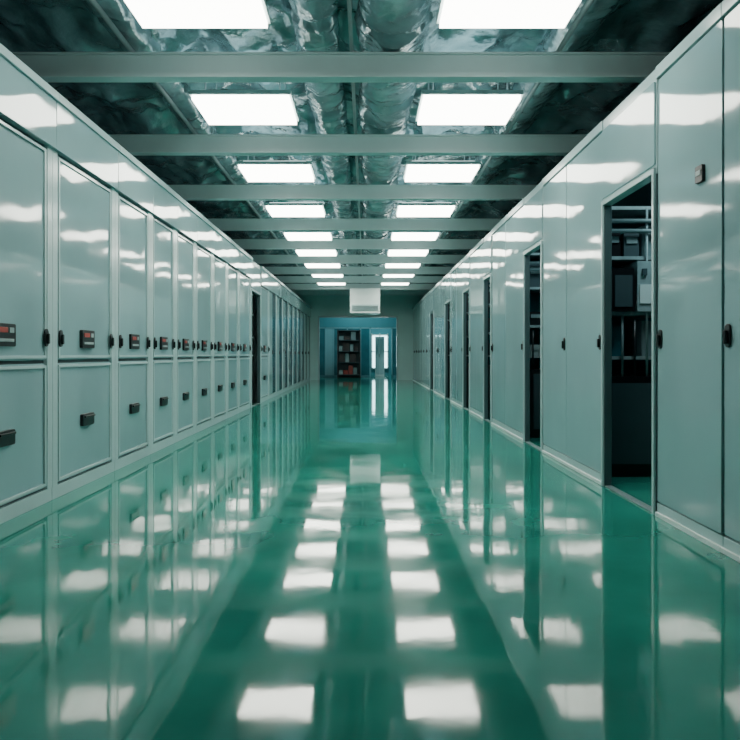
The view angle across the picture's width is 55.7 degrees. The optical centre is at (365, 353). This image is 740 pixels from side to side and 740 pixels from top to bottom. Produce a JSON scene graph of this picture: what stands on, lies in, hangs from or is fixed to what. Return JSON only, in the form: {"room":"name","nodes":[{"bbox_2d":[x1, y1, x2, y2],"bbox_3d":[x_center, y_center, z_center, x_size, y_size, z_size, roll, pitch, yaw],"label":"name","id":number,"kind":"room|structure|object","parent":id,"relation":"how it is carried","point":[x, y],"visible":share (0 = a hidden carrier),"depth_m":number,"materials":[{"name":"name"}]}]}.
{"room":"electrical switchgear room","nodes":[
{"label":"electrical switchgear room","id":0,"kind":"room"},
{"bbox_2d":[297,295,424,379],"bbox_3d":[0.350,-1.050,29.675,7.900,4.300,0.150,0,0,0],"label":"wall","id":1,"kind":"structure","parent":0,"point":[401,306],"depth_m":29.60,"materials":[{"name":"green paint"}]},
{"bbox_2d":[318,316,397,379],"bbox_3d":[-0.340,-0.250,29.675,3.380,2.700,0.210,0,0,0],"label":"trim","id":2,"kind":"structure","parent":1,"relation":"attached to","point":[319,317],"depth_m":29.57,"materials":[{"name":"metal"}]},
{"bbox_2d":[0,0,722,283],"bbox_3d":[0.350,-2.740,15.290,7.860,0.404,28.580,0,0,0],"label":"ceiling","id":3,"kind":"structure","parent":0,"point":[25,25],"depth_m":7.25,"materials":[{"name":"grey metal"}]},
{"bbox_2d":[124,0,270,27],"bbox_3d":[-1.160,-2.775,4.690,0.940,0.850,0.760,0,0,0],"label":"ceiling light panel","id":4,"kind":"object","parent":3,"relation":"hanging from","point":[149,13],"depth_m":4.83,"materials":[{"name":"white plastic"}]},
{"bbox_2d":[189,50,298,124],"bbox_3d":[-1.160,-2.775,6.820,0.940,0.850,0.760,0,0,0],"label":"ceiling light panel","id":5,"kind":"object","parent":3,"relation":"hanging from","point":[218,107],"depth_m":6.67,"materials":[{"name":"white plastic"}]},
{"bbox_2d":[237,133,315,181],"bbox_3d":[-1.160,-2.775,9.200,0.940,0.850,0.760,0,0,0],"label":"ceiling light panel","id":6,"kind":"object","parent":3,"relation":"hanging from","point":[253,171],"depth_m":9.01,"materials":[{"name":"white plastic"}]},
{"bbox_2d":[265,182,325,216],"bbox_3d":[-1.160,-2.775,11.640,0.940,0.850,0.760,0,0,0],"label":"ceiling light panel","id":7,"kind":"object","parent":3,"relation":"hanging from","point":[276,209],"depth_m":11.39,"materials":[{"name":"white plastic"}]},
{"bbox_2d":[283,215,332,240],"bbox_3d":[-1.160,-2.775,14.140,0.940,0.850,0.760,0,0,0],"label":"ceiling light panel","id":8,"kind":"object","parent":3,"relation":"hanging from","point":[290,235],"depth_m":13.90,"materials":[{"name":"white plastic"}]},
{"bbox_2d":[295,249,336,255],"bbox_3d":[-1.160,-2.775,16.440,0.940,0.850,0.760,0,0,0],"label":"ceiling light panel","id":9,"kind":"object","parent":3,"relation":"attached to","point":[301,252],"depth_m":16.21,"materials":[{"name":"white plastic"}]},
{"bbox_2d":[305,264,340,267],"bbox_3d":[-1.160,-2.775,18.740,0.940,0.850,0.760,0,0,0],"label":"ceiling light panel","id":10,"kind":"object","parent":3,"relation":"attached to","point":[307,265],"depth_m":18.78,"materials":[{"name":"white plastic"}]},
{"bbox_2d":[312,274,343,276],"bbox_3d":[-1.160,-2.775,21.140,0.940,0.850,0.760,0,0,0],"label":"ceiling light panel","id":11,"kind":"object","parent":3,"relation":"attached to","point":[314,275],"depth_m":20.96,"materials":[{"name":"white plastic"}]},
{"bbox_2d":[318,283,345,284],"bbox_3d":[-1.160,-2.775,23.540,0.940,0.850,0.760,0,0,0],"label":"ceiling light panel","id":12,"kind":"object","parent":3,"relation":"attached to","point":[318,283],"depth_m":23.67,"materials":[{"name":"white plastic"}]},
{"bbox_2d":[11,52,669,81],"bbox_3d":[0.350,-2.387,5.830,7.900,0.205,0.120,0,0,0],"label":"ceiling beam","id":13,"kind":"structure","parent":3,"relation":"attached to","point":[50,66],"depth_m":5.80,"materials":[{"name":"grey metal"}]},
{"bbox_2d":[89,0,593,283],"bbox_3d":[-0.175,-2.520,13.800,3.590,0.040,31.600,0,0,0],"label":"conduit","id":14,"kind":"object","parent":3,"relation":"attached to","point":[349,5],"depth_m":6.72,"materials":[{"name":"grey metal"}]},
{"bbox_2d":[108,134,587,155],"bbox_3d":[0.350,-2.387,8.000,7.900,0.205,0.120,0,0,0],"label":"ceiling beam","id":15,"kind":"structure","parent":3,"relation":"attached to","point":[135,144],"depth_m":7.97,"materials":[{"name":"grey metal"}]},
{"bbox_2d":[168,185,536,199],"bbox_3d":[0.350,-2.387,10.360,7.900,0.205,0.120,0,0,0],"label":"ceiling beam","id":16,"kind":"structure","parent":3,"relation":"attached to","point":[187,192],"depth_m":10.33,"materials":[{"name":"grey metal"}]},
{"bbox_2d":[208,219,501,230],"bbox_3d":[0.350,-2.387,12.930,7.900,0.205,0.120,0,0,0],"label":"ceiling beam","id":17,"kind":"structure","parent":3,"relation":"attached to","point":[222,224],"depth_m":12.90,"materials":[{"name":"grey metal"}]},
{"bbox_2d":[231,239,481,248],"bbox_3d":[0.350,-2.387,15.230,7.900,0.205,0.120,0,0,0],"label":"ceiling beam","id":18,"kind":"structure","parent":3,"relation":"attached to","point":[243,243],"depth_m":15.20,"materials":[{"name":"grey metal"}]},
{"bbox_2d":[250,255,465,263],"bbox_3d":[0.350,-2.387,17.630,7.900,0.205,0.120,0,0,0],"label":"ceiling beam","id":19,"kind":"structure","parent":3,"relation":"attached to","point":[259,259],"depth_m":17.60,"materials":[{"name":"grey metal"}]},
{"bbox_2d":[264,267,452,273],"bbox_3d":[0.350,-2.387,20.030,7.900,0.205,0.120,0,0,0],"label":"ceiling beam","id":20,"kind":"structure","parent":3,"relation":"attached to","point":[273,270],"depth_m":20.00,"materials":[{"name":"grey metal"}]},
{"bbox_2d":[275,276,443,282],"bbox_3d":[0.350,-2.387,22.430,7.900,0.205,0.120,0,0,0],"label":"ceiling beam","id":21,"kind":"structure","parent":3,"relation":"attached to","point":[284,279],"depth_m":22.40,"materials":[{"name":"grey metal"}]},
{"bbox_2d":[284,284,435,289],"bbox_3d":[0.350,-2.387,24.830,7.900,0.205,0.120,0,0,0],"label":"ceiling beam","id":22,"kind":"structure","parent":3,"relation":"attached to","point":[291,286],"depth_m":24.80,"materials":[{"name":"grey metal"}]},
{"bbox_2d":[291,290,429,294],"bbox_3d":[0.350,-2.387,27.230,7.900,0.205,0.120,0,0,0],"label":"ceiling beam","id":23,"kind":"structure","parent":3,"relation":"attached to","point":[298,292],"depth_m":27.20,"materials":[{"name":"grey metal"}]},
{"bbox_2d":[350,288,379,314],"bbox_3d":[-0.033,-1.852,24.730,1.045,0.864,0.940,0,0,0],"label":"air conditioning unit","id":24,"kind":"object","parent":3,"relation":"attached to","point":[363,301],"visible":1,"depth_m":24.30,"materials":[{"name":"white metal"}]},
{"bbox_2d":[381,283,408,284],"bbox_3d":[0.980,-2.775,23.540,0.940,0.850,0.760,0,0,0],"label":"ceiling light panel","id":25,"kind":"object","parent":3,"relation":"attached to","point":[381,283],"depth_m":23.50,"materials":[{"name":"white plastic"}]},
{"bbox_2d":[383,274,413,276],"bbox_3d":[0.980,-2.775,21.140,0.940,0.850,0.760,0,0,0],"label":"ceiling light panel","id":26,"kind":"object","parent":3,"relation":"attached to","point":[384,275],"depth_m":20.96,"materials":[{"name":"white plastic"}]},
{"bbox_2d":[385,264,419,267],"bbox_3d":[0.980,-2.775,18.740,0.940,0.850,0.760,0,0,0],"label":"ceiling light panel","id":27,"kind":"object","parent":3,"relation":"attached to","point":[386,265],"depth_m":18.75,"materials":[{"name":"white plastic"}]},
{"bbox_2d":[387,249,428,255],"bbox_3d":[0.980,-2.775,16.440,0.940,0.850,0.760,0,0,0],"label":"ceiling light panel","id":28,"kind":"object","parent":3,"relation":"attached to","point":[391,252],"depth_m":16.21,"materials":[{"name":"white plastic"}]},
{"bbox_2d":[391,217,439,240],"bbox_3d":[0.980,-2.775,14.140,0.940,0.850,0.760,0,0,0],"label":"ceiling light panel","id":29,"kind":"object","parent":3,"relation":"attached to","point":[395,235],"depth_m":13.89,"materials":[{"name":"white plastic"}]},
{"bbox_2d":[396,179,455,216],"bbox_3d":[0.980,-2.775,11.640,0.940,0.850,0.760,0,0,0],"label":"ceiling light panel","id":30,"kind":"object","parent":3,"relation":"attached to","point":[404,209],"depth_m":11.39,"materials":[{"name":"white plastic"}]},
{"bbox_2d":[403,156,480,181],"bbox_3d":[0.980,-2.775,9.200,0.940,0.850,0.760,0,0,0],"label":"ceiling light panel","id":31,"kind":"object","parent":3,"relation":"attached to","point":[415,171],"depth_m":9.01,"materials":[{"name":"white plastic"}]},
{"bbox_2d":[416,82,523,124],"bbox_3d":[0.980,-2.775,6.820,0.940,0.850,0.760,0,0,0],"label":"ceiling light panel","id":32,"kind":"object","parent":3,"relation":"attached to","point":[435,107],"depth_m":6.67,"materials":[{"name":"white plastic"}]},
{"bbox_2d":[436,0,580,27],"bbox_3d":[0.980,-2.775,4.690,0.940,0.850,0.760,0,0,0],"label":"ceiling light panel","id":33,"kind":"object","parent":3,"relation":"attached to","point":[451,13],"depth_m":4.83,"materials":[{"name":"white plastic"}]},
{"bbox_2d":[0,374,739,739],"bbox_3d":[0.350,1.150,18.000,8.100,0.100,40.200,0,0,0],"label":"floor","id":34,"kind":"structure","parent":0,"point":[326,558],"depth_m":3.26,"materials":[{"name":"green paint"}]},
{"bbox_2d":[0,43,58,523],"bbox_3d":[-2.879,-0.430,4.555,1.150,3.060,1.406,0,0,0],"label":"tall cabinet","id":35,"kind":"object","parent":34,"relation":"on","point":[28,135],"visible":1,"depth_m":4.85,"materials":[{"name":"metal"}]},
{"bbox_2d":[52,93,119,499],"bbox_3d":[-2.879,-0.430,5.915,1.150,3.060,1.306,0,0,0],"label":"tall cabinet","id":36,"kind":"object","parent":34,"relation":"on","point":[85,158],"visible":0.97,"depth_m":5.79,"materials":[{"name":"metal"}]},
{"bbox_2d":[115,145,154,470],"bbox_3d":[-2.879,-0.430,7.115,1.150,3.060,1.086,0,0,0],"label":"tall cabinet","id":37,"kind":"object","parent":34,"relation":"on","point":[134,194],"visible":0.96,"depth_m":7.06,"materials":[{"name":"metal"}]},
{"bbox_2d":[150,175,178,453],"bbox_3d":[-2.879,-0.430,8.155,1.150,3.060,0.986,0,0,0],"label":"tall cabinet","id":38,"kind":"object","parent":34,"relation":"on","point":[164,217],"visible":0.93,"depth_m":8.14,"materials":[{"name":"metal"}]},
{"bbox_2d":[175,195,198,442],"bbox_3d":[-2.879,-0.430,9.150,1.150,3.060,0.996,0,0,0],"label":"tall cabinet","id":39,"kind":"object","parent":34,"relation":"on","point":[186,233],"visible":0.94,"depth_m":9.08,"materials":[{"name":"metal"}]},
{"bbox_2d":[195,212,215,432],"bbox_3d":[-2.879,-0.430,10.200,1.150,3.060,1.096,0,0,0],"label":"tall cabinet","id":40,"kind":"object","parent":34,"relation":"on","point":[205,244],"visible":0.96,"depth_m":10.19,"materials":[{"name":"metal"}]},
{"bbox_2d":[212,227,229,425],"bbox_3d":[-2.879,-0.430,11.300,1.150,3.060,1.096,0,0,0],"label":"tall cabinet","id":41,"kind":"object","parent":34,"relation":"on","point":[221,256],"visible":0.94,"depth_m":11.30,"materials":[{"name":"metal"}]},
{"bbox_2d":[227,239,240,418],"bbox_3d":[-2.879,-0.430,12.400,1.150,3.060,1.096,0,0,0],"label":"tall cabinet","id":42,"kind":"object","parent":34,"relation":"on","point":[233,267],"visible":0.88,"depth_m":12.41,"materials":[{"name":"metal"}]},
{"bbox_2d":[238,248,252,412],"bbox_3d":[-2.364,-0.430,13.625,0.120,3.060,1.346,0,0,0],"label":"tall cabinet","id":43,"kind":"object","parent":34,"relation":"on","point":[245,273],"visible":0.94,"depth_m":13.63,"materials":[{"name":"metal"}]},
{"bbox_2d":[252,293,253,403],"bbox_3d":[-2.900,-0.125,15.365,0.800,2.450,0.470,0,0,0],"label":"rack","id":44,"kind":"object","parent":34,"relation":"on","point":[252,293],"visible":0.06,"depth_m":15.55,"materials":[{"name":"black metal"}]},
{"bbox_2d":[250,261,260,407],"bbox_3d":[-2.374,-0.425,14.950,0.080,3.050,1.296,0,0,0],"label":"doorway","id":45,"kind":"structure","parent":34,"relation":"on","point":[256,272],"depth_m":15.55,"materials":[{"name":"metal"}]},
{"bbox_2d":[257,266,270,402],"bbox_3d":[-2.364,-0.430,16.300,0.120,3.060,1.396,0,0,0],"label":"tall cabinet","id":46,"kind":"object","parent":34,"relation":"on","point":[265,274],"visible":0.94,"depth_m":16.32,"materials":[{"name":"metal"}]},
{"bbox_2d":[254,274,277,398],"bbox_3d":[-2.879,-0.430,17.700,1.150,3.060,1.396,0,0,0],"label":"tall cabinet","id":47,"kind":"object","parent":34,"relation":"on","point":[273,292],"visible":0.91,"depth_m":17.48,"materials":[{"name":"metal"}]},
{"bbox_2d":[276,280,284,395],"bbox_3d":[-2.879,-0.430,19.100,1.150,3.060,1.396,0,0,0],"label":"tall cabinet","id":48,"kind":"object","parent":34,"relation":"on","point":[280,297],"visible":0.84,"depth_m":19.11,"materials":[{"name":"metal"}]},
{"bbox_2d":[283,286,289,391],"bbox_3d":[-2.879,-0.430,20.500,1.150,3.060,1.396,0,0,0],"label":"tall cabinet","id":49,"kind":"object","parent":34,"relation":"on","point":[286,289],"visible":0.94,"depth_m":20.52,"materials":[{"name":"metal"}]},
{"bbox_2d":[288,290,294,389],"bbox_3d":[-2.879,-0.430,21.900,1.150,3.060,1.396,0,0,0],"label":"tall cabinet","id":50,"kind":"object","parent":34,"relation":"on","point":[291,294],"visible":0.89,"depth_m":21.88,"materials":[{"name":"metal"}]},
{"bbox_2d":[293,294,298,387],"bbox_3d":[-2.879,-0.430,23.300,1.150,3.060,1.396,0,0,0],"label":"tall cabinet","id":51,"kind":"object","parent":34,"relation":"on","point":[295,307],"visible":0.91,"depth_m":23.18,"materials":[{"name":"metal"}]},
{"bbox_2d":[297,297,301,385],"bbox_3d":[-2.879,-0.430,24.700,1.150,3.060,1.396,0,0,0],"label":"tall cabinet","id":52,"kind":"object","parent":34,"relation":"on","point":[299,310],"visible":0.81,"depth_m":24.62,"materials":[{"name":"metal"}]},
{"bbox_2d":[301,300,305,383],"bbox_3d":[-2.879,-0.430,26.100,1.150,3.060,1.396,0,0,0],"label":"tall cabinet","id":53,"kind":"object","parent":34,"relation":"on","point":[303,302],"visible":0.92,"depth_m":26.05,"materials":[{"name":"metal"}]},
{"bbox_2d":[304,303,308,382],"bbox_3d":[-2.879,-0.430,27.500,1.150,3.060,1.396,0,0,0],"label":"tall cabinet","id":54,"kind":"object","parent":34,"relation":"on","point":[306,304],"visible":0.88,"depth_m":27.78,"materials":[{"name":"metal"}]},
{"bbox_2d":[307,306,310,380],"bbox_3d":[-2.879,-0.430,28.895,1.150,3.060,1.386,0,0,0],"label":"tall cabinet","id":55,"kind":"object","parent":34,"relation":"on","point":[309,307],"visible":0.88,"depth_m":28.79,"materials":[{"name":"metal"}]},
{"bbox_2d":[337,330,360,377],"bbox_3d":[-0.775,0.000,31.875,1.050,2.200,0.550,0,0,0],"label":"storage rack","id":56,"kind":"object","parent":34,"relation":"on","point":[348,341],"visible":1,"depth_m":31.65,"materials":[{"name":"black metal"}]},
{"bbox_2d":[320,318,395,376],"bbox_3d":[0.360,-0.700,33.040,7.820,3.600,0.100,0,0,0],"label":"glass wall","id":57,"kind":"structure","parent":34,"relation":"on","point":[329,327],"depth_m":33.02,"materials":[{"name":"blue glass"}]},
{"bbox_2d":[375,337,383,376],"bbox_3d":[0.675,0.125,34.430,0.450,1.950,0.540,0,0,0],"label":"door","id":58,"kind":"structure","parent":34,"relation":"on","point":[379,341],"depth_m":34.18,"materials":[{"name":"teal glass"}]},
{"bbox_2d":[412,307,414,380],"bbox_3d":[1.994,-0.425,29.045,0.087,3.050,1.086,0,0,0],"label":"tall cabinet","id":59,"kind":"object","parent":34,"relation":"on","point":[413,379],"visible":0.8,"depth_m":29.14,"materials":[{"name":"metal"}]},
{"bbox_2d":[414,305,416,381],"bbox_3d":[1.994,-0.425,27.925,0.087,3.050,1.146,0,0,0],"label":"tall cabinet","id":60,"kind":"object","parent":34,"relation":"on","point":[415,306],"visible":0.8,"depth_m":27.96,"materials":[{"name":"metal"}]},
{"bbox_2d":[416,302,418,382],"bbox_3d":[1.994,-0.425,26.775,0.087,3.050,1.146,0,0,0],"label":"tall cabinet","id":61,"kind":"object","parent":34,"relation":"on","point":[417,304],"visible":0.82,"depth_m":26.71,"materials":[{"name":"metal"}]},
{"bbox_2d":[419,300,420,383],"bbox_3d":[1.994,-0.425,25.625,0.087,3.050,1.146,0,0,0],"label":"tall cabinet","id":62,"kind":"object","parent":34,"relation":"on","point":[420,300],"visible":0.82,"depth_m":25.68,"materials":[{"name":"metal"}]},
{"bbox_2d":[421,297,423,385],"bbox_3d":[1.994,-0.425,24.475,0.087,3.050,1.146,0,0,0],"label":"tall cabinet","id":63,"kind":"object","parent":34,"relation":"on","point":[422,299],"visible":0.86,"depth_m":24.51,"materials":[{"name":"metal"}]},
{"bbox_2d":[424,294,426,386],"bbox_3d":[1.994,-0.425,23.325,0.087,3.050,1.146,0,0,0],"label":"tall cabinet","id":64,"kind":"object","parent":34,"relation":"on","point":[425,296],"visible":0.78,"depth_m":23.27,"materials":[{"name":"metal"}]},
{"bbox_2d":[426,291,429,388],"bbox_3d":[1.994,-0.425,22.175,0.087,3.050,1.146,0,0,0],"label":"tall cabinet","id":65,"kind":"object","parent":34,"relation":"on","point":[428,293],"visible":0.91,"depth_m":22.16,"materials":[{"name":"metal"}]},
{"bbox_2d":[429,288,433,390],"bbox_3d":[1.998,-0.425,21.000,0.080,3.050,1.196,0,0,0],"label":"tall cabinet","id":66,"kind":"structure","parent":34,"relation":"on","point":[432,290],"depth_m":21.55,"materials":[{"name":"metal"}]},
{"bbox_2d":[432,314,432,388],"bbox_3d":[2.595,-0.125,22.265,1.010,2.450,0.570,0,0,0],"label":"rack","id":67,"kind":"object","parent":34,"relation":"on","point":[432,314],"visible":0.02,"depth_m":22.05,"materials":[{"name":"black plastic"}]},
{"bbox_2d":[433,284,437,392],"bbox_3d":[1.994,-0.425,19.850,0.087,3.050,1.096,0,0,0],"label":"tall cabinet","id":68,"kind":"object","parent":34,"relation":"on","point":[435,286],"visible":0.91,"depth_m":19.80,"materials":[{"name":"metal"}]},
{"bbox_2d":[437,280,440,395],"bbox_3d":[1.994,-0.425,18.850,0.087,3.050,0.896,0,0,0],"label":"tall cabinet","id":69,"kind":"object","parent":34,"relation":"on","point":[439,282],"visible":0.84,"depth_m":18.84,"materials":[{"name":"metal"}]},
{"bbox_2d":[441,276,444,396],"bbox_3d":[1.994,-0.425,17.950,0.087,3.050,0.896,0,0,0],"label":"tall cabinet","id":70,"kind":"object","parent":34,"relation":"on","point":[443,278],"visible":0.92,"depth_m":18.10,"materials":[{"name":"metal"}]},
{"bbox_2d":[444,271,450,399],"bbox_3d":[1.998,-0.425,16.900,0.080,3.050,1.196,0,0,0],"label":"tall cabinet","id":71,"kind":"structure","parent":34,"relation":"on","point":[448,276],"depth_m":17.45,"materials":[{"name":"metal"}]},
{"bbox_2d":[448,304,449,396],"bbox_3d":[2.595,-0.125,18.165,1.010,2.450,0.570,0,0,0],"label":"rack","id":72,"kind":"object","parent":34,"relation":"on","point":[448,304],"visible":0.07,"depth_m":17.95,"materials":[{"name":"black metal"}]},
{"bbox_2d":[450,265,456,403],"bbox_3d":[1.994,-0.425,15.800,0.087,3.050,0.996,0,0,0],"label":"tall cabinet","id":73,"kind":"object","parent":34,"relation":"on","point":[453,349],"visible":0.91,"depth_m":15.65,"materials":[{"name":"metal"}]},
{"bbox_2d":[456,258,462,406],"bbox_3d":[1.994,-0.425,14.775,0.087,3.050,1.046,0,0,0],"label":"tall cabinet","id":74,"kind":"object","parent":34,"relation":"on","point":[459,265],"visible":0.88,"depth_m":14.80,"materials":[{"name":"metal"}]},
{"bbox_2d":[462,252,469,410],"bbox_3d":[1.998,-0.425,13.775,0.080,3.050,0.946,0,0,0],"label":"doorway","id":75,"kind":"structure","parent":34,"relation":"on","point":[466,260],"depth_m":14.20,"materials":[{"name":"metal"}]},
{"bbox_2d":[466,292,468,405],"bbox_3d":[2.595,-0.125,14.915,1.010,2.450,0.570,0,0,0],"label":"rack","id":76,"kind":"object","parent":34,"relation":"on","point":[467,294],"visible":0.03,"depth_m":14.70,"materials":[{"name":"black metal"}]},
{"bbox_2d":[469,246,477,414],"bbox_3d":[1.994,-0.425,12.900,0.087,3.050,0.796,0,0,0],"label":"tall cabinet","id":77,"kind":"object","parent":34,"relation":"on","point":[473,253],"visible":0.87,"depth_m":12.88,"materials":[{"name":"metal"}]},
{"bbox_2d":[476,238,483,418],"bbox_3d":[1.994,-0.425,12.125,0.087,3.050,0.746,0,0,0],"label":"tall cabinet","id":78,"kind":"object","parent":34,"relation":"on","point":[479,246],"visible":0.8,"depth_m":12.10,"materials":[{"name":"metal"}]},
{"bbox_2d":[483,231,491,423],"bbox_3d":[1.998,-0.425,11.375,0.080,3.050,0.746,0,0,0],"label":"doorway","id":79,"kind":"structure","parent":34,"relation":"on","point":[487,245],"depth_m":11.70,"materials":[{"name":"metal"}]},
{"bbox_2d":[488,279,489,416],"bbox_3d":[2.595,-0.125,12.415,1.010,2.450,0.570,0,0,0],"label":"rack","id":80,"kind":"object","parent":34,"relation":"on","point":[489,279],"visible":0.04,"depth_m":12.20,"materials":[{"name":"black metal"}]},
{"bbox_2d":[491,217,505,430],"bbox_3d":[1.994,-0.425,10.450,0.087,3.050,1.096,0,0,0],"label":"tall cabinet","id":81,"kind":"object","parent":34,"relation":"on","point":[498,233],"visible":0.88,"depth_m":10.37,"materials":[{"name":"metal"}]},
{"bbox_2d":[505,198,523,441],"bbox_3d":[1.994,-0.425,9.325,0.087,3.050,1.146,0,0,0],"label":"tall cabinet","id":82,"kind":"object","parent":34,"relation":"on","point":[514,250],"visible":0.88,"depth_m":9.32,"materials":[{"name":"metal"}]},
{"bbox_2d":[523,181,543,451],"bbox_3d":[1.998,-0.425,8.285,0.080,3.050,0.926,0,0,0],"label":"doorway","id":83,"kind":"structure","parent":34,"relation":"on","point":[533,202],"depth_m":8.51,"materials":[{"name":"metal"}]},
{"bbox_2d":[530,253,539,437],"bbox_3d":[2.595,-0.125,9.415,1.010,2.450,0.570,0,0,0],"label":"rack","id":84,"kind":"object","parent":34,"relation":"on","point":[534,257],"visible":0.1,"depth_m":9.20,"materials":[{"name":"black metal"}]},
{"bbox_2d":[542,158,566,464],"bbox_3d":[1.994,-0.425,7.370,0.087,3.050,0.896,0,0,0],"label":"tall cabinet","id":85,"kind":"object","parent":34,"relation":"on","point":[554,183],"visible":0.87,"depth_m":7.34,"materials":[{"name":"metal"}]},
{"bbox_2d":[565,121,602,484],"bbox_3d":[1.994,-0.425,6.385,0.087,3.050,1.066,0,0,0],"label":"tall cabinet","id":86,"kind":"object","parent":34,"relation":"on","point":[584,162],"visible":0.85,"depth_m":6.36,"materials":[{"name":"metal"}]},
{"bbox_2d":[601,69,659,514],"bbox_3d":[1.998,-0.425,5.305,0.080,3.050,1.086,0,0,0],"label":"cabinet","id":87,"kind":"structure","parent":34,"relation":"on","point":[630,131],"depth_m":5.34,"materials":[{"name":"metal"}]},
{"bbox_2d":[612,206,651,476],"bbox_3d":[2.595,-0.125,6.505,1.010,2.450,0.590,0,0,0],"label":"rack","id":88,"kind":"object","parent":34,"relation":"on","point":[631,225],"visible":0.44,"depth_m":6.25,"materials":[{"name":"black metal"}]},
{"bbox_2d":[655,3,725,551],"bbox_3d":[1.994,-0.425,4.320,0.087,3.050,0.876,0,0,0],"label":"tall cabinet","id":89,"kind":"object","parent":34,"relation":"on","point":[691,324],"visible":0.89,"depth_m":4.25,"materials":[{"name":"metal"}]},
{"bbox_2d":[721,0,739,562],"bbox_3d":[1.994,-0.425,3.390,0.087,3.050,0.976,0,0,0],"label":"tall cabinet","id":90,"kind":"object","parent":34,"relation":"on","point":[730,9],"visible":1,"depth_m":3.79,"materials":[{"name":"metal"}]},
{"bbox_2d":[369,329,390,373],"bbox_3d":[0.350,-1.050,38.050,7.900,4.300,0.100,0,0,0],"label":"wall","id":91,"kind":"structure","parent":0,"point":[373,331],"depth_m":38.00,"materials":[{"name":"blue paint"}]},
{"bbox_2d":[371,334,387,368],"bbox_3d":[0.745,-0.150,37.940,0.930,1.900,0.120,0,0,0],"label":"window","id":92,"kind":"structure","parent":91,"relation":"in","point":[373,336],"depth_m":37.93,"materials":[{"name":"white glass"}]},
{"bbox_2d":[534,181,651,252],"bbox_3d":[3.174,-1.890,13.800,2.252,0.060,31.600,0,0,0],"label":"ceiling","id":93,"kind":"structure","parent":0,"point":[642,196],"depth_m":8.37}
]}

